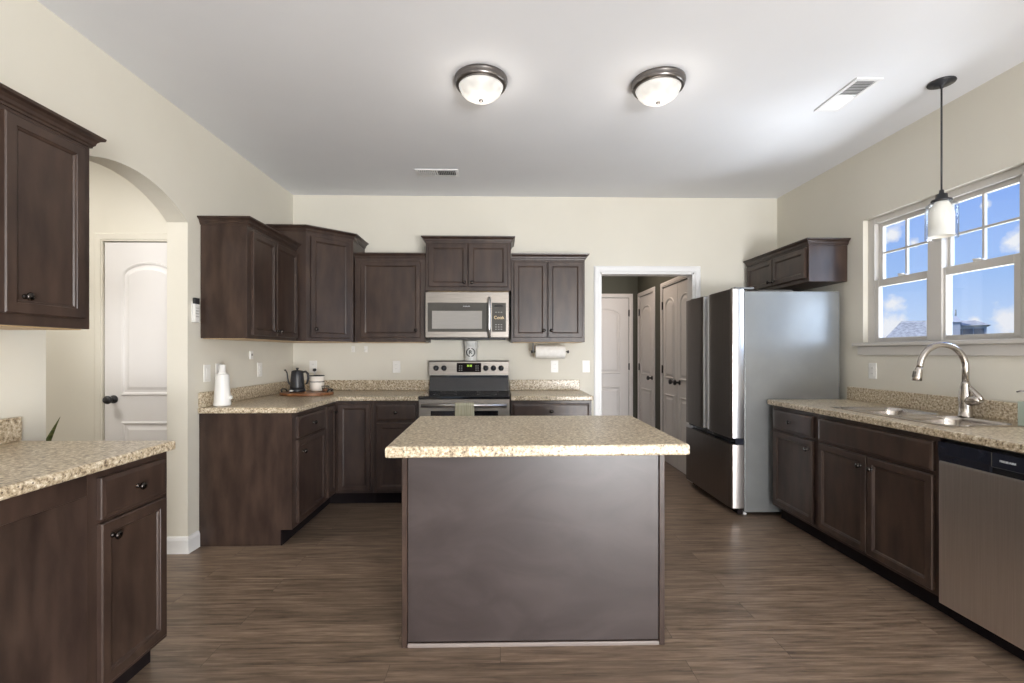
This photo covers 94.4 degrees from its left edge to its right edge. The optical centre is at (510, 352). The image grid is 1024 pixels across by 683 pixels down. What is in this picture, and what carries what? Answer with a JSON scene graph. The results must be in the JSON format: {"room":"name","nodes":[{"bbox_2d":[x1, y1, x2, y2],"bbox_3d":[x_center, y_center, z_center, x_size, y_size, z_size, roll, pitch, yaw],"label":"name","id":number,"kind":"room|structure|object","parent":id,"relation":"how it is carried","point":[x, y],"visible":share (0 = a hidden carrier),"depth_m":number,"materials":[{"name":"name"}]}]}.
{"room":"kitchen","nodes":[
{"label":"kitchen","id":0,"kind":"room"},
{"bbox_2d":[46,161,166,440],"bbox_3d":[-3.333,-0.117,3.317,2.282,2.788,0.120,0,0,-1],"label":"wall","id":1,"kind":"structure","parent":0,"point":[116,205],"depth_m":3.27,"materials":[{"name":"beige paint"}]},
{"bbox_2d":[94,232,166,440],"bbox_3d":[-2.529,0.225,3.267,0.674,2.102,0.016,0,0,-1],"label":"trim","id":2,"kind":"structure","parent":1,"relation":"attached to","point":[99,238],"depth_m":3.25,"materials":[{"name":"beige paint"}]},
{"bbox_2d":[102,242,166,440],"bbox_3d":[-2.503,0.253,3.259,0.604,2.032,0.106,0,0,-1],"label":"door","id":3,"kind":"structure","parent":1,"relation":"in","point":[135,399],"depth_m":3.27,"materials":[{"name":"white paint"}]},
{"bbox_2d":[0,0,292,536],"bbox_3d":[-2.066,-0.117,0.563,0.130,2.788,8.218,0,0,-1],"label":"wall","id":4,"kind":"structure","parent":0,"point":[187,172],"depth_m":2.87,"materials":[{"name":"beige paint"}]},
{"bbox_2d":[0,417,21,443],"bbox_3d":[-2.008,0.313,1.413,0.020,0.100,1.075,0,0,-1],"label":"backsplash","id":5,"kind":"structure","parent":4,"relation":"attached to","point":[10,428],"depth_m":1.90,"materials":[{"name":"stone"}]},
{"bbox_2d":[0,83,106,329],"bbox_3d":[-1.845,-0.489,1.764,0.355,0.795,0.416,0,0,-1],"label":"upper cabinet","id":6,"kind":"object","parent":4,"relation":"attached to","point":[44,154],"visible":1,"depth_m":1.73,"materials":[{"name":"brown wood"}]},
{"bbox_2d":[167,531,199,553],"bbox_3d":[-2.114,1.222,3.056,0.143,0.107,0.116,0,0,-1],"label":"baseboard","id":7,"kind":"structure","parent":4,"relation":"attached to","point":[177,544],"depth_m":3.00,"materials":[{"name":"white paint"}]},
{"bbox_2d":[191,298,199,322],"bbox_3d":[-2.044,-0.275,3.073,0.024,0.159,0.054,0,0,-1],"label":"remote","id":8,"kind":"object","parent":4,"relation":"attached to","point":[195,307],"visible":1,"depth_m":3.05,"materials":[{"name":"white plastic"}]},
{"bbox_2d":[204,365,210,381],"bbox_3d":[-2.055,0.140,3.207,0.008,0.116,0.072,0,0,-1],"label":"light switch","id":9,"kind":"object","parent":4,"relation":"attached to","point":[207,368],"visible":1,"depth_m":3.20,"materials":[{"name":"white plastic"}]},
{"bbox_2d":[215,363,221,374],"bbox_3d":[-2.058,0.135,3.340,0.008,0.116,0.072,0,0,-1],"label":"light switch","id":10,"kind":"object","parent":4,"relation":"attached to","point":[216,365],"visible":0.39,"depth_m":3.32,"materials":[{"name":"white plastic"}]},
{"bbox_2d":[198,381,289,407],"bbox_3d":[-2.061,0.313,3.815,0.020,0.100,1.410,0,0,-1],"label":"backsplash","id":11,"kind":"structure","parent":4,"relation":"attached to","point":[205,399],"depth_m":3.70,"materials":[{"name":"stone"}]},
{"bbox_2d":[197,216,300,340],"bbox_3d":[-1.884,-0.493,3.497,0.355,0.804,0.795,0,0,-1],"label":"upper cabinet","id":12,"kind":"object","parent":4,"relation":"attached to","point":[249,268],"visible":1,"depth_m":3.15,"materials":[{"name":"brown wood"}]},
{"bbox_2d":[249,351,252,358],"bbox_3d":[-2.064,0.020,3.767,0.015,0.066,0.044,0,0,-1],"label":"plug","id":13,"kind":"object","parent":4,"relation":"attached to","point":[250,352],"visible":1,"depth_m":3.75,"materials":[{"name":"white plastic"}]},
{"bbox_2d":[257,362,261,376],"bbox_3d":[-2.071,0.140,3.910,0.008,0.116,0.072,0,0,-1],"label":"wall outlet","id":14,"kind":"object","parent":4,"relation":"attached to","point":[259,365],"visible":1,"depth_m":3.90,"materials":[{"name":"white plastic"}]},
{"bbox_2d":[37,0,1023,198],"bbox_3d":[-0.778,-1.571,1.543,7.314,0.120,10.380,0,0,-1],"label":"ceiling","id":15,"kind":"structure","parent":0,"point":[322,97],"depth_m":2.60,"materials":[{"name":"white paint"}]},
{"bbox_2d":[414,169,458,176],"bbox_3d":[-0.616,-1.502,3.972,0.356,0.017,0.150,0,0,-1],"label":"ceiling vent","id":16,"kind":"object","parent":15,"relation":"in","point":[420,172],"visible":1,"depth_m":3.97,"materials":[{"name":"white paint"}]},
{"bbox_2d":[454,64,507,104],"bbox_3d":[-0.165,-1.448,2.622,0.294,0.126,0.294,0,0,-1],"label":"ceiling light","id":17,"kind":"object","parent":15,"relation":"attached to","point":[481,84],"visible":1,"depth_m":2.54,"materials":[{"name":"grey metal"}]},
{"bbox_2d":[631,66,685,106],"bbox_3d":[0.822,-1.448,2.644,0.294,0.126,0.294,0,0,-1],"label":"ceiling light","id":18,"kind":"object","parent":15,"relation":"attached to","point":[657,86],"visible":1,"depth_m":2.56,"materials":[{"name":"grey metal"}]},
{"bbox_2d":[814,77,882,111],"bbox_3d":[1.969,-1.506,2.779,0.150,0.010,0.356,0,0,-1],"label":"ceiling vent","id":19,"kind":"object","parent":15,"relation":"in","point":[858,86],"visible":1,"depth_m":2.76,"materials":[{"name":"white paint"}]},
{"bbox_2d":[924,76,958,241],"bbox_3d":[2.405,-1.074,2.646,0.145,0.874,0.145,0,0,-1],"label":"pendant light","id":20,"kind":"object","parent":15,"relation":"hanging from","point":[941,217],"visible":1,"depth_m":2.63,"materials":[{"name":"black paint"}]},
{"bbox_2d":[924,200,958,241],"bbox_3d":[2.405,-0.740,2.646,0.145,0.204,0.145,0,0,-1],"label":"shade","id":21,"kind":"object","parent":20,"relation":"on","point":[941,217],"depth_m":2.61,"materials":[{"name":"white glass"}]},
{"bbox_2d":[293,195,776,415],"bbox_3d":[0.359,-0.117,4.662,4.902,2.788,0.130,0,0,-1],"label":"wall","id":22,"kind":"structure","parent":0,"point":[716,235],"depth_m":4.60,"materials":[{"name":"beige paint"}]},
{"bbox_2d":[309,361,316,372],"bbox_3d":[-1.896,0.135,4.543,0.072,0.116,0.008,0,0,-1],"label":"wall outlet","id":23,"kind":"object","parent":22,"relation":"attached to","point":[312,364],"visible":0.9,"depth_m":4.54,"materials":[{"name":"white plastic"}]},
{"bbox_2d":[263,224,368,342],"bbox_3d":[-1.719,-0.569,4.208,0.720,0.956,0.680,0,0,-1],"label":"upper cabinet","id":24,"kind":"object","parent":22,"relation":"attached to","point":[326,259],"visible":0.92,"depth_m":4.01,"materials":[{"name":"brown wood"}]},
{"bbox_2d":[304,380,428,389],"bbox_3d":[-1.425,0.313,4.545,1.284,0.100,0.020,0,0,-1],"label":"backsplash","id":25,"kind":"structure","parent":22,"relation":"attached to","point":[335,384],"depth_m":4.54,"materials":[{"name":"stone"}]},
{"bbox_2d":[354,252,430,342],"bbox_3d":[-1.081,-0.489,4.373,0.629,0.795,0.375,0,0,-1],"label":"upper cabinet","id":26,"kind":"object","parent":22,"relation":"attached to","point":[390,288],"visible":0.98,"depth_m":4.22,"materials":[{"name":"brown wood"}]},
{"bbox_2d":[393,361,399,372],"bbox_3d":[-1.101,0.137,4.560,0.072,0.116,0.008,0,0,-1],"label":"wall outlet","id":27,"kind":"object","parent":22,"relation":"attached to","point":[396,364],"visible":1,"depth_m":4.56,"materials":[{"name":"white plastic"}]},
{"bbox_2d":[421,235,514,295],"bbox_3d":[-0.383,-0.792,4.381,0.836,0.487,0.390,0,0,-1],"label":"upper cabinet","id":28,"kind":"object","parent":22,"relation":"attached to","point":[453,263],"visible":0.98,"depth_m":4.22,"materials":[{"name":"brown wood"}]},
{"bbox_2d":[425,292,508,339],"bbox_3d":[-0.390,-0.328,4.349,0.741,0.420,0.457,0,0,-1],"label":"microwave oven","id":29,"kind":"object","parent":28,"relation":"attached to","point":[448,315],"visible":1,"depth_m":4.18,"materials":[{"name":"grey metal"}]},
{"bbox_2d":[509,380,579,389],"bbox_3d":[0.327,0.313,4.584,0.682,0.100,0.020,0,0,-1],"label":"backsplash","id":30,"kind":"structure","parent":22,"relation":"attached to","point":[513,384],"depth_m":4.57,"materials":[{"name":"stone"}]},
{"bbox_2d":[510,253,589,342],"bbox_3d":[0.350,-0.489,4.404,0.702,0.795,0.375,0,0,-1],"label":"upper cabinet","id":31,"kind":"object","parent":22,"relation":"attached to","point":[547,295],"visible":1,"depth_m":4.25,"materials":[{"name":"brown wood"}]},
{"bbox_3d":[0.366,-0.042,4.447,0.358,0.097,0.027,0,0,-1],"label":"paper towel holder","id":32,"kind":"object","parent":31,"relation":"attached to","visible":0},
{"bbox_2d":[535,345,565,358],"bbox_3d":[0.367,-0.007,4.447,0.278,0.126,0.126,0,0,-1],"label":"paper towel roll","id":33,"kind":"object","parent":32,"relation":"hanging from","point":[541,351],"visible":0.99,"depth_m":4.39,"materials":[{"name":"white paper"}]},
{"bbox_2d":[551,361,557,371],"bbox_3d":[0.423,0.135,4.594,0.072,0.116,0.008,0,0,-1],"label":"wall outlet","id":34,"kind":"object","parent":22,"relation":"attached to","point":[554,364],"visible":1,"depth_m":4.59,"materials":[{"name":"white plastic"}]},
{"bbox_2d":[582,361,589,371],"bbox_3d":[0.730,0.135,4.601,0.072,0.116,0.008,0,0,-1],"label":"light switch","id":35,"kind":"object","parent":22,"relation":"attached to","point":[585,364],"visible":1,"depth_m":4.60,"materials":[{"name":"white plastic"}]},
{"bbox_2d":[594,266,700,482],"bbox_3d":[1.327,0.217,4.676,1.046,2.119,0.146,0,0,-1],"label":"trim","id":36,"kind":"structure","parent":22,"relation":"attached to","point":[693,273],"depth_m":4.61,"materials":[{"name":"white paint"}]},
{"bbox_2d":[127,461,1023,682],"bbox_3d":[-0.779,1.337,1.608,7.314,0.120,10.250,0,0,-1],"label":"floor","id":37,"kind":"structure","parent":0,"point":[752,597],"depth_m":2.25,"materials":[{"name":"brown wood"}]},
{"bbox_2d":[46,418,59,440],"bbox_3d":[-2.749,0.817,2.631,0.374,0.917,0.259,0,0,29],"label":"snake plant","id":38,"kind":"object","parent":37,"relation":"on","point":[50,436],"visible":0.04,"depth_m":2.65,"materials":[{"name":"green plant"}]},
{"bbox_2d":[0,452,166,682],"bbox_3d":[-1.695,0.839,1.763,0.655,0.874,0.376,0,0,-1],"label":"base cabinet","id":39,"kind":"object","parent":37,"relation":"on","point":[83,581],"visible":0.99,"depth_m":1.59,"materials":[{"name":"brown wood"}]},
{"bbox_2d":[0,476,85,525],"bbox_3d":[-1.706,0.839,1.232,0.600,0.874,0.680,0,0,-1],"label":"apron","id":40,"kind":"object","parent":39,"relation":"attached to","point":[28,504],"visible":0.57,"depth_m":1.42,"materials":[{"name":"brown wood"}]},
{"bbox_2d":[0,417,174,500],"bbox_3d":[-1.696,0.332,1.420,0.643,0.138,1.075,0,0,-1],"label":"countertop","id":41,"kind":"structure","parent":39,"relation":"on","point":[25,466],"depth_m":1.67,"materials":[{"name":"stone"}]},
{"bbox_2d":[199,405,324,545],"bbox_3d":[-1.732,0.839,3.413,0.655,0.874,0.572,0,0,-1],"label":"base cabinet","id":42,"kind":"object","parent":37,"relation":"on","point":[262,475],"visible":1,"depth_m":3.13,"materials":[{"name":"brown wood"}]},
{"bbox_2d":[316,401,375,514],"bbox_3d":[-1.613,0.839,4.128,0.927,0.874,0.843,0,0,-1],"label":"base cabinet","id":43,"kind":"object","parent":37,"relation":"on","point":[349,425],"visible":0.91,"depth_m":3.94,"materials":[{"name":"brown wood"}]},
{"bbox_2d":[198,380,428,412],"bbox_3d":[-1.420,0.332,3.840,1.304,0.138,1.431,0,0,-1],"label":"countertop","id":44,"kind":"structure","parent":43,"relation":"on","point":[262,398],"depth_m":3.92,"materials":[{"name":"stone"}]},
{"bbox_2d":[213,364,232,406],"bbox_3d":[-1.961,0.221,3.219,0.108,0.282,0.108,0,0,40],"label":"carafe","id":45,"kind":"object","parent":44,"relation":"on","point":[222,395],"visible":1,"depth_m":3.19,"materials":[{"name":"white plastic"}]},
{"bbox_2d":[279,388,333,395],"bbox_3d":[-1.753,0.334,4.072,0.444,0.056,0.330,0,0,-1],"label":"serving tray","id":46,"kind":"object","parent":44,"relation":"on","point":[307,392],"visible":0.92,"depth_m":3.98,"materials":[{"name":"brown wood"}]},
{"bbox_2d":[284,368,308,391],"bbox_3d":[-1.839,0.233,4.070,0.173,0.208,0.137,0,0,-39],"label":"electric kettle","id":47,"kind":"object","parent":46,"relation":"on","point":[296,383],"visible":1,"depth_m":4.03,"materials":[{"name":"black paint"}]},
{"bbox_2d":[309,375,324,391],"bbox_3d":[-1.696,0.267,4.145,0.124,0.142,0.124,0,0,-1],"label":"canister","id":48,"kind":"object","parent":46,"relation":"on","point":[316,381],"visible":1,"depth_m":4.10,"materials":[{"name":"beige ceramic"}]},
{"bbox_2d":[310,376,323,381],"bbox_3d":[-1.696,0.231,4.145,0.120,0.051,0.120,0,0,-1],"label":"lid","id":49,"kind":"object","parent":48,"relation":"on","point":[312,378],"depth_m":4.09,"materials":[{"name":"beige ceramic"}]},
{"bbox_2d":[374,400,418,502],"bbox_3d":[-0.962,0.839,4.235,0.374,0.874,0.655,0,0,-1],"label":"base cabinet","id":50,"kind":"object","parent":37,"relation":"on","point":[391,418],"visible":0.48,"depth_m":3.95,"materials":[{"name":"brown wood"}]},
{"bbox_2d":[419,361,509,416],"bbox_3d":[-0.391,0.667,4.205,0.757,1.180,0.710,0,0,-1],"label":"electric range","id":51,"kind":"object","parent":37,"relation":"on","point":[485,384],"visible":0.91,"depth_m":4.47,"materials":[{"name":"grey metal"}]},
{"bbox_2d":[455,403,473,415],"bbox_3d":[-0.377,0.543,3.865,0.155,0.268,0.054,0,0,-1],"label":"dish towel","id":52,"kind":"object","parent":51,"relation":"hanging from","point":[461,409],"visible":0.52,"depth_m":3.84,"materials":[{"name":"beige fabric"}]},
{"bbox_2d":[419,399,509,416],"bbox_3d":[-0.391,0.820,4.200,0.751,0.873,0.700,0,0,-1],"label":"oven","id":53,"kind":"object","parent":51,"relation":"in","point":[427,407],"depth_m":3.92,"materials":[{"name":"silver glass"}]},
{"bbox_2d":[419,391,509,398],"bbox_3d":[-0.391,0.372,4.213,0.757,0.023,0.594,0,0,-1],"label":"cooktop","id":54,"kind":"object","parent":51,"relation":"in","point":[430,394],"depth_m":3.98,"materials":[{"name":"black glass"}]},
{"bbox_2d":[462,341,479,360],"bbox_3d":[-0.382,-0.018,4.523,0.141,0.189,0.141,0,0,38],"label":"tin","id":55,"kind":"object","parent":51,"relation":"on","point":[470,347],"visible":1,"depth_m":4.47,"materials":[{"name":"metal"}]},
{"bbox_2d":[402,455,664,647],"bbox_3d":[0.093,0.842,2.398,1.143,0.868,0.689,0,0,-1],"label":"kitchen island","id":56,"kind":"object","parent":37,"relation":"on","point":[531,551],"visible":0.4,"depth_m":2.06,"materials":[{"name":"brown wood"}]},
{"bbox_2d":[385,415,689,457],"bbox_3d":[0.097,0.385,2.283,1.219,0.045,0.894,0,0,-1],"label":"island countertop","id":57,"kind":"structure","parent":56,"relation":"on","point":[624,435],"depth_m":2.02,"materials":[{"name":"stone"}]},
{"bbox_2d":[510,398,591,415],"bbox_3d":[0.332,0.839,4.264,0.682,0.874,0.655,0,0,-1],"label":"base cabinet","id":58,"kind":"object","parent":37,"relation":"on","point":[570,407],"visible":0.29,"depth_m":3.97,"materials":[{"name":"brown wood"}]},
{"bbox_2d":[509,380,592,400],"bbox_3d":[0.338,0.332,4.273,0.690,0.138,0.643,0,0,-1],"label":"countertop","id":59,"kind":"structure","parent":58,"relation":"on","point":[520,390],"depth_m":4.54,"materials":[{"name":"stone"}]},
{"bbox_2d":[686,287,838,514],"bbox_3d":[2.134,0.380,4.153,0.863,1.791,0.914,0,0,-1],"label":"refrigerator","id":60,"kind":"object","parent":37,"relation":"on","point":[745,350],"visible":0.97,"depth_m":3.70,"materials":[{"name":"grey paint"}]},
{"bbox_2d":[773,405,827,544],"bbox_3d":[2.306,0.839,3.406,0.655,0.874,0.516,0,0,-1],"label":"base cabinet","id":61,"kind":"object","parent":37,"relation":"on","point":[795,432],"visible":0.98,"depth_m":3.35,"materials":[{"name":"brown wood"}]},
{"bbox_2d":[818,414,953,618],"bbox_3d":[2.321,0.839,2.709,0.655,0.874,0.876,0,0,-1],"label":"base cabinet","id":62,"kind":"object","parent":37,"relation":"on","point":[878,486],"visible":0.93,"depth_m":2.59,"materials":[{"name":"brown wood"}]},
{"bbox_2d":[767,386,1023,452],"bbox_3d":[2.332,0.332,2.645,0.643,0.138,2.066,0,0,-1],"label":"countertop","id":63,"kind":"structure","parent":62,"relation":"on","point":[1005,438],"depth_m":2.70,"materials":[{"name":"stone"}]},
{"bbox_2d":[830,407,1023,426],"bbox_3d":[2.364,0.452,2.718,0.496,0.186,0.836,0,0,-1],"label":"sink","id":64,"kind":"object","parent":63,"relation":"in","point":[945,419],"visible":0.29,"depth_m":2.69,"materials":[{"name":"silver metal"}]},
{"bbox_2d":[1016,390,1023,424],"bbox_3d":[2.556,0.273,2.333,0.078,0.178,0.068,0,0,-1],"label":"soap dispenser","id":65,"kind":"object","parent":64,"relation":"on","point":[1020,403],"visible":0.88,"depth_m":2.35,"materials":[{"name":"green glass"}]},
{"bbox_2d":[1018,401,1023,424],"bbox_3d":[2.561,0.302,2.333,0.068,0.120,0.068,0,0,-1],"label":"bottle","id":66,"kind":"object","parent":65,"relation":"attached to","point":[1020,403],"depth_m":2.35,"materials":[{"name":"green glass"}]},
{"bbox_2d":[911,342,984,416],"bbox_3d":[2.409,0.149,2.615,0.338,0.418,0.134,0,0,-1],"label":"kitchen faucet","id":67,"kind":"object","parent":63,"relation":"on","point":[968,397],"visible":1,"depth_m":2.63,"materials":[{"name":"silver metal"}]},
{"bbox_2d":[957,382,983,416],"bbox_3d":[2.542,0.260,2.623,0.072,0.195,0.124,0,0,-1],"label":"faucet","id":68,"kind":"object","parent":67,"relation":"attached to","point":[968,397],"depth_m":2.62,"materials":[{"name":"silver metal"}]},
{"bbox_2d":[938,439,1023,660],"bbox_3d":[2.338,0.842,1.965,0.604,0.866,0.600,0,0,-1],"label":"dishwasher","id":69,"kind":"object","parent":37,"relation":"on","point":[981,488],"visible":1,"depth_m":2.05,"materials":[{"name":"grey metal"}]},
{"bbox_2d":[946,439,1023,454],"bbox_3d":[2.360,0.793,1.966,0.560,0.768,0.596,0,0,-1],"label":"control panel","id":70,"kind":"object","parent":69,"relation":"in","point":[970,444],"depth_m":2.07,"materials":[{"name":"grey plastic"}]},
{"bbox_2d":[602,276,637,418],"bbox_3d":[1.214,-0.117,6.679,1.325,2.788,0.100,0,0,-1],"label":"wall","id":71,"kind":"structure","parent":0,"point":[610,284],"depth_m":6.64,"materials":[{"name":"beige paint"}]},
{"bbox_2d":[602,298,629,415],"bbox_3d":[1.272,0.253,6.641,0.792,2.032,0.051,0,0,-1],"label":"door","id":72,"kind":"structure","parent":71,"relation":"in","point":[615,311],"depth_m":6.63,"materials":[{"name":"white paint"}]},
{"bbox_2d":[602,294,632,416],"bbox_3d":[1.263,0.226,6.622,0.890,2.099,0.016,0,0,-1],"label":"trim","id":73,"kind":"structure","parent":71,"relation":"attached to","point":[630,296],"depth_m":6.62,"materials":[{"name":"white paint"}]},
{"bbox_2d":[638,276,686,429],"bbox_3d":[1.849,-0.117,5.673,0.100,2.788,1.940,0,0,-1],"label":"wall","id":74,"kind":"structure","parent":0,"point":[644,282],"depth_m":5.81,"materials":[{"name":"beige paint"}]},
{"bbox_2d":[638,292,652,425],"bbox_3d":[1.770,0.253,6.260,0.106,2.032,0.622,0,0,-1],"label":"door","id":75,"kind":"structure","parent":74,"relation":"in","point":[645,312],"depth_m":6.22,"materials":[{"name":"white paint"}]},
{"bbox_2d":[637,286,654,426],"bbox_3d":[1.779,0.226,6.251,0.016,2.099,0.720,0,0,-1],"label":"trim","id":76,"kind":"structure","parent":74,"relation":"attached to","point":[652,289],"depth_m":6.55,"materials":[{"name":"white paint"}]},
{"bbox_2d":[662,283,677,468],"bbox_3d":[1.790,0.253,5.396,0.106,2.032,0.470,0,0,-1],"label":"door","id":77,"kind":"structure","parent":74,"relation":"in","point":[670,293],"depth_m":5.34,"materials":[{"name":"white paint"}]},
{"bbox_2d":[660,276,686,430],"bbox_3d":[1.802,0.226,5.216,0.016,2.099,0.911,0,0,-1],"label":"trim","id":78,"kind":"structure","parent":74,"relation":"attached to","point":[679,278],"depth_m":5.62,"materials":[{"name":"white paint"}]},
{"bbox_2d":[673,279,686,473],"bbox_3d":[1.800,0.253,4.921,0.106,2.032,0.470,0,0,-1],"label":"door","id":79,"kind":"structure","parent":74,"relation":"in","point":[682,285],"depth_m":5.01,"materials":[{"name":"white paint"}]},
{"bbox_2d":[777,61,1023,402],"bbox_3d":[2.753,-0.117,0.605,0.105,2.788,8.088,0,0,-1],"label":"wall","id":80,"kind":"structure","parent":0,"point":[983,128],"depth_m":3.17,"materials":[{"name":"beige paint"}]},
{"bbox_2d":[743,238,850,290],"bbox_3d":[2.438,-0.720,4.136,0.355,0.332,0.963,0,0,-1],"label":"upper cabinet","id":81,"kind":"object","parent":80,"relation":"attached to","point":[807,263],"visible":0.96,"depth_m":3.80,"materials":[{"name":"brown wood"}]},
{"bbox_2d":[869,363,876,378],"bbox_3d":[2.633,0.134,3.451,0.008,0.116,0.072,0,0,-1],"label":"wall outlet","id":82,"kind":"object","parent":80,"relation":"attached to","point":[872,366],"visible":1,"depth_m":3.44,"materials":[{"name":"white plastic"}]},
{"bbox_2d":[847,386,1017,421],"bbox_3d":[2.643,0.313,2.652,0.020,0.100,2.066,0,0,-1],"label":"backsplash","id":83,"kind":"structure","parent":80,"relation":"attached to","point":[1001,410],"depth_m":2.97,"materials":[{"name":"stone"}]},
{"bbox_2d":[852,338,1023,355],"bbox_3d":[2.650,-0.027,2.996,0.095,0.092,1.222,0,0,-1],"label":"trim","id":84,"kind":"structure","parent":80,"relation":"attached to","point":[981,347],"depth_m":2.82,"materials":[{"name":"beige plastic"}]},
{"bbox_2d":[868,165,1023,342],"bbox_3d":[2.710,-0.531,2.997,0.072,0.915,1.102,0,0,-1],"label":"window","id":85,"kind":"structure","parent":80,"relation":"in","point":[941,251],"depth_m":2.94,"materials":[{"name":"beige plastic"}]},
{"label":"outside","id":86,"kind":"structure","parent":0,"visible":0},
{"bbox_3d":[129.348,1.827,102.897,256.800,0.100,320.000,0,0,-1],"label":"ground","id":87,"kind":"structure","parent":86,"visible":0},
{"bbox_2d":[886,320,926,337],"bbox_3d":[68.540,-1.798,80.041,8.000,7.150,8.000,0,0,40],"label":"house","id":88,"kind":"structure","parent":87,"relation":"on","point":[904,328],"depth_m":79.07,"materials":[{"name":"grey"}]},
{"bbox_2d":[952,310,989,334],"bbox_3d":[76.807,-2.673,79.771,5.400,8.900,7.700,0,0,42],"label":"house","id":89,"kind":"structure","parent":87,"relation":"on","point":[959,327],"depth_m":77.82,"materials":[{"name":"grey"}]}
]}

